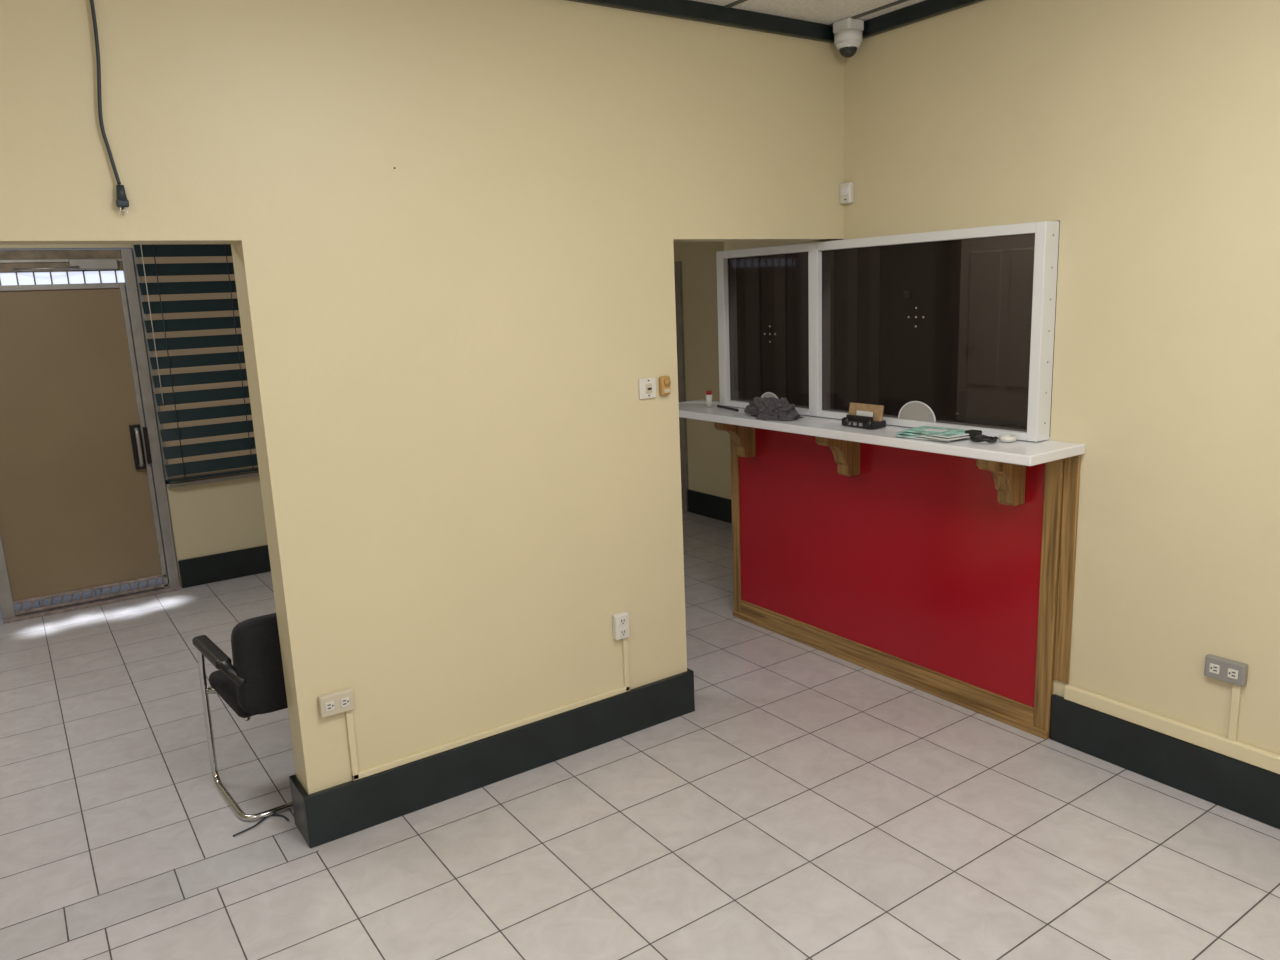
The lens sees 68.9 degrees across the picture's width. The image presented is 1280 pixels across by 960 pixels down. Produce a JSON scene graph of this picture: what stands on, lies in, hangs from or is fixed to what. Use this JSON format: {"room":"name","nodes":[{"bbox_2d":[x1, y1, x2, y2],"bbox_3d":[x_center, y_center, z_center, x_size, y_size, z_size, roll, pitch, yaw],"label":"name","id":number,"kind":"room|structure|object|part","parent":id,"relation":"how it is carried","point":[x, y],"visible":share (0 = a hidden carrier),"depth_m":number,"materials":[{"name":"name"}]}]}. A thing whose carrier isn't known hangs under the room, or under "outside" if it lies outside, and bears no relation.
{"room":"reception area","nodes":[
{"label":"reception area","id":0,"kind":"room"},
{"bbox_2d":[0,244,267,587],"bbox_3d":[-3.064,-0.784,6.455,7.550,3.040,0.120,-10,14,-34],"label":"wall","id":1,"kind":"structure","parent":0,"point":[221,516],"depth_m":6.59,"materials":[{"name":"beige paint"}]},
{"bbox_2d":[0,249,180,623],"bbox_3d":[-3.680,-0.295,6.001,1.035,2.310,0.168,-10,14,-34],"label":"door","id":2,"kind":"structure","parent":1,"relation":"in","point":[84,507],"depth_m":6.05,"materials":[{"name":"wood"}]},
{"bbox_2d":[130,244,258,487],"bbox_3d":[-2.835,-0.906,6.572,1.150,1.785,0.120,-10,14,-34],"label":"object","id":3,"kind":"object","parent":1,"relation":"in","point":[198,259],"depth_m":6.45,"materials":[{"name":"beige"}]},
{"bbox_2d":[134,244,258,481],"bbox_3d":[-2.787,-0.899,6.475,1.120,1.705,0.073,-10,14,-34],"label":"window blinds","id":4,"kind":"object","parent":3,"relation":"attached to","point":[171,269],"visible":0.45,"depth_m":6.34,"materials":[{"name":"teal"}]},
{"bbox_2d":[178,545,270,587],"bbox_3d":[-3.008,0.624,6.650,7.450,0.200,0.022,-10,14,-34],"label":"baseboard","id":5,"kind":"structure","parent":1,"relation":"attached to","point":[212,568],"depth_m":6.66,"materials":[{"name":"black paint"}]},
{"bbox_2d":[0,0,843,794],"bbox_3d":[-1.520,-0.145,2.959,6.026,3.040,0.164,-10,14,-34],"label":"wall","id":6,"kind":"structure","parent":0,"point":[451,227],"depth_m":3.38,"materials":[{"name":"beige paint"}]},
{"bbox_2d":[90,0,128,213],"bbox_3d":[-1.533,-1.162,2.651,0.045,0.784,0.028,-10,14,-34],"label":"power cord","id":7,"kind":"object","parent":6,"relation":"hanging from","point":[122,202],"visible":1,"depth_m":2.67,"materials":[{"name":"grey plastic"}]},
{"bbox_2d":[318,687,354,717],"bbox_3d":[-1.079,0.792,3.314,0.118,0.078,0.034,-10,14,-34],"label":"electrical outlet","id":8,"kind":"object","parent":6,"relation":"attached to","point":[340,701],"visible":1,"depth_m":3.30,"materials":[{"name":"beige plastic"}]},
{"bbox_2d":[345,638,629,780],"bbox_3d":[-0.553,0.872,3.711,1.220,0.277,0.014,-10,14,-34],"label":"cable raceway","id":9,"kind":"object","parent":6,"relation":"attached to","point":[356,774],"visible":0.95,"depth_m":3.65,"materials":[{"name":"beige paint"}]},
{"bbox_2d":[289,668,694,847],"bbox_3d":[-1.871,1.319,2.966,5.033,0.198,0.204,-10,14,-34],"label":"baseboard","id":10,"kind":"structure","parent":6,"relation":"attached to","point":[327,815],"depth_m":3.68,"materials":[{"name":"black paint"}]},
{"bbox_2d":[612,612,629,639],"bbox_3d":[-0.081,0.625,3.990,0.070,0.110,0.034,-10,14,-34],"label":"electrical outlet","id":11,"kind":"object","parent":6,"relation":"attached to","point":[620,621],"visible":1,"depth_m":3.97,"materials":[{"name":"white plastic"}]},
{"bbox_2d":[638,377,655,399],"bbox_3d":[0.034,-0.383,3.904,0.084,0.086,0.022,-10,14,-34],"label":"light switch","id":12,"kind":"object","parent":6,"relation":"attached to","point":[647,386],"visible":1,"depth_m":3.90,"materials":[{"name":"white plastic"}]},
{"bbox_2d":[659,376,670,394],"bbox_3d":[0.108,-0.399,3.941,0.047,0.080,0.042,-10,14,-34],"label":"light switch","id":13,"kind":"object","parent":6,"relation":"attached to","point":[664,381],"visible":1,"depth_m":3.93,"materials":[{"name":"brown metal"}]},
{"bbox_2d":[568,0,984,42],"bbox_3d":[0.122,-1.185,0.255,6.026,0.068,5.804,-10,14,-34],"label":"trim","id":14,"kind":"structure","parent":6,"relation":"attached to","point":[682,9],"depth_m":3.88,"materials":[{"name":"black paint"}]},
{"bbox_2d":[0,509,1279,959],"bbox_3d":[-0.347,1.417,2.917,7.650,0.102,10.122,-10,14,-34],"label":"floor","id":15,"kind":"structure","parent":0,"point":[811,803],"depth_m":3.33,"materials":[{"name":"tile"}]},
{"bbox_2d":[192,613,292,820],"bbox_3d":[-1.390,0.840,3.710,0.586,0.805,0.543,-11,14,-37],"label":"office chair","id":16,"kind":"object","parent":15,"relation":"on","point":[254,684],"visible":0.48,"depth_m":3.41,"materials":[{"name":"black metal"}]},
{"bbox_3d":[-1.427,0.796,3.746,0.480,0.070,0.430,-11,14,-38],"label":"seat","id":17,"kind":"part","parent":16,"relation":"part of","materials":[{"name":"black fabric"}]},
{"bbox_3d":[-1.265,0.657,3.503,0.480,0.375,0.117,-11,14,-37],"label":"backrest","id":18,"kind":"part","parent":16,"relation":"part of","materials":[{"name":"black fabric"}]},
{"bbox_2d":[233,814,288,836],"bbox_3d":[-1.427,1.290,3.493,0.196,0.007,0.084,-10,14,-34],"label":"cable","id":19,"kind":"object","parent":15,"relation":"on","point":[283,816],"visible":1,"depth_m":3.50,"materials":[{"name":"grey plastic"}]},
{"bbox_2d":[679,399,1084,739],"bbox_3d":[0.936,0.327,4.631,0.444,1.259,2.439,-10,14,-34],"label":"reception counter","id":20,"kind":"object","parent":15,"relation":"on","point":[944,570],"depth_m":4.33,"materials":[{"name":"red laminate"}]},
{"bbox_2d":[706,391,711,406],"bbox_3d":[0.385,-0.453,5.199,0.036,0.088,0.036,-10,14,-34],"label":"glue bottle","id":21,"kind":"object","parent":20,"relation":"on","point":[708,393],"visible":1,"depth_m":5.19,"materials":[{"name":"white plastic"}]},
{"bbox_2d":[717,405,738,411],"bbox_3d":[0.476,-0.390,5.056,0.016,0.014,0.233,-7,12,-22],"label":"pen","id":22,"kind":"object","parent":20,"relation":"on","point":[719,406],"visible":1,"depth_m":5.04,"materials":[{"name":"black plastic"}]},
{"bbox_2d":[744,397,803,420],"bbox_3d":[0.668,-0.368,4.690,0.206,0.100,0.377,-10,14,-34],"label":"cleaning cloth","id":23,"kind":"object","parent":20,"relation":"on","point":[771,408],"visible":1,"depth_m":4.62,"materials":[{"name":"grey fabric"}]},
{"bbox_2d":[842,402,885,428],"bbox_3d":[1.016,-0.295,4.253,0.099,0.100,0.195,-10,14,-34],"label":"card holder","id":24,"kind":"object","parent":20,"relation":"on","point":[869,416],"visible":1,"depth_m":4.22,"materials":[{"name":"black plastic"}]},
{"bbox_2d":[716,221,1058,441],"bbox_3d":[1.025,-0.704,4.402,0.090,0.842,1.952,-10,14,-34],"label":"window","id":25,"kind":"structure","parent":20,"relation":"on","point":[913,414],"depth_m":4.20,"materials":[{"name":"white"}]},
{"bbox_2d":[896,426,969,441],"bbox_3d":[1.231,-0.197,3.901,0.229,0.030,0.319,-10,14,-34],"label":"papers","id":26,"kind":"object","parent":20,"relation":"on","point":[924,432],"visible":0.98,"depth_m":3.84,"materials":[{"name":"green paper"}]},
{"bbox_2d":[965,430,997,442],"bbox_3d":[1.367,-0.174,3.745,0.101,0.034,0.152,-10,14,-34],"label":"lanyard","id":27,"kind":"object","parent":20,"relation":"on","point":[975,435],"visible":1,"depth_m":3.75,"materials":[{"name":"black fabric"}]},
{"bbox_2d":[998,435,1016,441],"bbox_3d":[1.466,-0.166,3.719,0.070,0.021,0.070,-10,14,-34],"label":"tape roll","id":28,"kind":"object","parent":20,"relation":"on","point":[1004,438],"visible":1,"depth_m":3.70,"materials":[{"name":"white plastic"}]},
{"bbox_2d":[673,241,738,511],"bbox_3d":[1.417,-0.971,6.470,0.130,3.040,5.122,-10,14,-34],"label":"wall","id":29,"kind":"structure","parent":0,"point":[705,459],"depth_m":7.77,"materials":[{"name":"beige paint"}]},
{"bbox_2d":[688,489,731,522],"bbox_3d":[1.066,0.336,7.249,0.022,0.200,2.240,-10,14,-34],"label":"baseboard","id":30,"kind":"structure","parent":29,"relation":"attached to","point":[708,505],"depth_m":7.90,"materials":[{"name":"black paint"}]},
{"bbox_2d":[691,0,924,24],"bbox_3d":[-0.416,-1.644,2.218,7.650,0.100,9.922,-10,14,-34],"label":"ceiling","id":31,"kind":"structure","parent":0,"point":[827,12],"depth_m":3.91,"materials":[{"name":"tile"}]},
{"bbox_2d":[724,0,908,26],"bbox_3d":[0.117,-1.212,0.229,5.996,0.006,5.774,-10,14,-34],"label":"grid","id":32,"kind":"object","parent":31,"relation":"attached to","point":[737,2],"depth_m":3.91,"materials":[{"name":"metal"}]},
{"bbox_2d":[833,17,863,57],"bbox_3d":[0.924,-1.955,4.134,0.124,0.154,0.124,-10,14,-34],"label":"security camera","id":33,"kind":"object","parent":31,"relation":"attached to","point":[848,32],"visible":1,"depth_m":4.09,"materials":[{"name":"white plastic"}]},
{"bbox_2d":[736,246,892,414],"bbox_3d":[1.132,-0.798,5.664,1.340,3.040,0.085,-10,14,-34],"label":"window glass","id":34,"kind":"structure","parent":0,"point":[772,290],"depth_m":5.55,"materials":[{"name":"clear glass"}]},
{"bbox_2d":[890,222,1059,436],"bbox_3d":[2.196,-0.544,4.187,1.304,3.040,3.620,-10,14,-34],"label":"window pane","id":35,"kind":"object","parent":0,"point":[967,359],"depth_m":5.39,"materials":[{"name":"clear glass"}]},
{"bbox_2d":[724,0,1279,754],"bbox_3d":[2.449,-0.237,2.608,0.120,3.040,6.690,-10,14,-34],"label":"wall","id":36,"kind":"structure","parent":0,"point":[1166,364],"depth_m":3.38,"materials":[{"name":"beige paint"}]},
{"bbox_2d":[840,182,853,203],"bbox_3d":[0.968,-1.345,4.371,0.036,0.095,0.066,-10,14,-34],"label":"sensor","id":37,"kind":"object","parent":36,"relation":"attached to","point":[846,189],"visible":1,"depth_m":4.35,"materials":[{"name":"white plastic"}]},
{"bbox_2d":[1050,694,1279,828],"bbox_3d":[3.037,1.308,2.014,0.022,0.200,4.628,-10,14,-34],"label":"baseboard","id":38,"kind":"structure","parent":36,"relation":"attached to","point":[1251,791],"depth_m":3.49,"materials":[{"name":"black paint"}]},
{"bbox_2d":[1064,684,1279,773],"bbox_3d":[3.040,1.071,1.941,0.028,0.288,4.572,-10,14,-34],"label":"cable raceway","id":39,"kind":"object","parent":36,"relation":"attached to","point":[1229,746],"depth_m":3.40,"materials":[{"name":"beige paint"}]},
{"bbox_2d":[1204,654,1247,686],"bbox_3d":[2.061,0.669,3.281,0.034,0.078,0.130,-10,14,-34],"label":"electrical outlet","id":40,"kind":"object","parent":36,"relation":"attached to","point":[1216,667],"visible":1,"depth_m":3.27,"materials":[{"name":"silver metal"}]}
]}

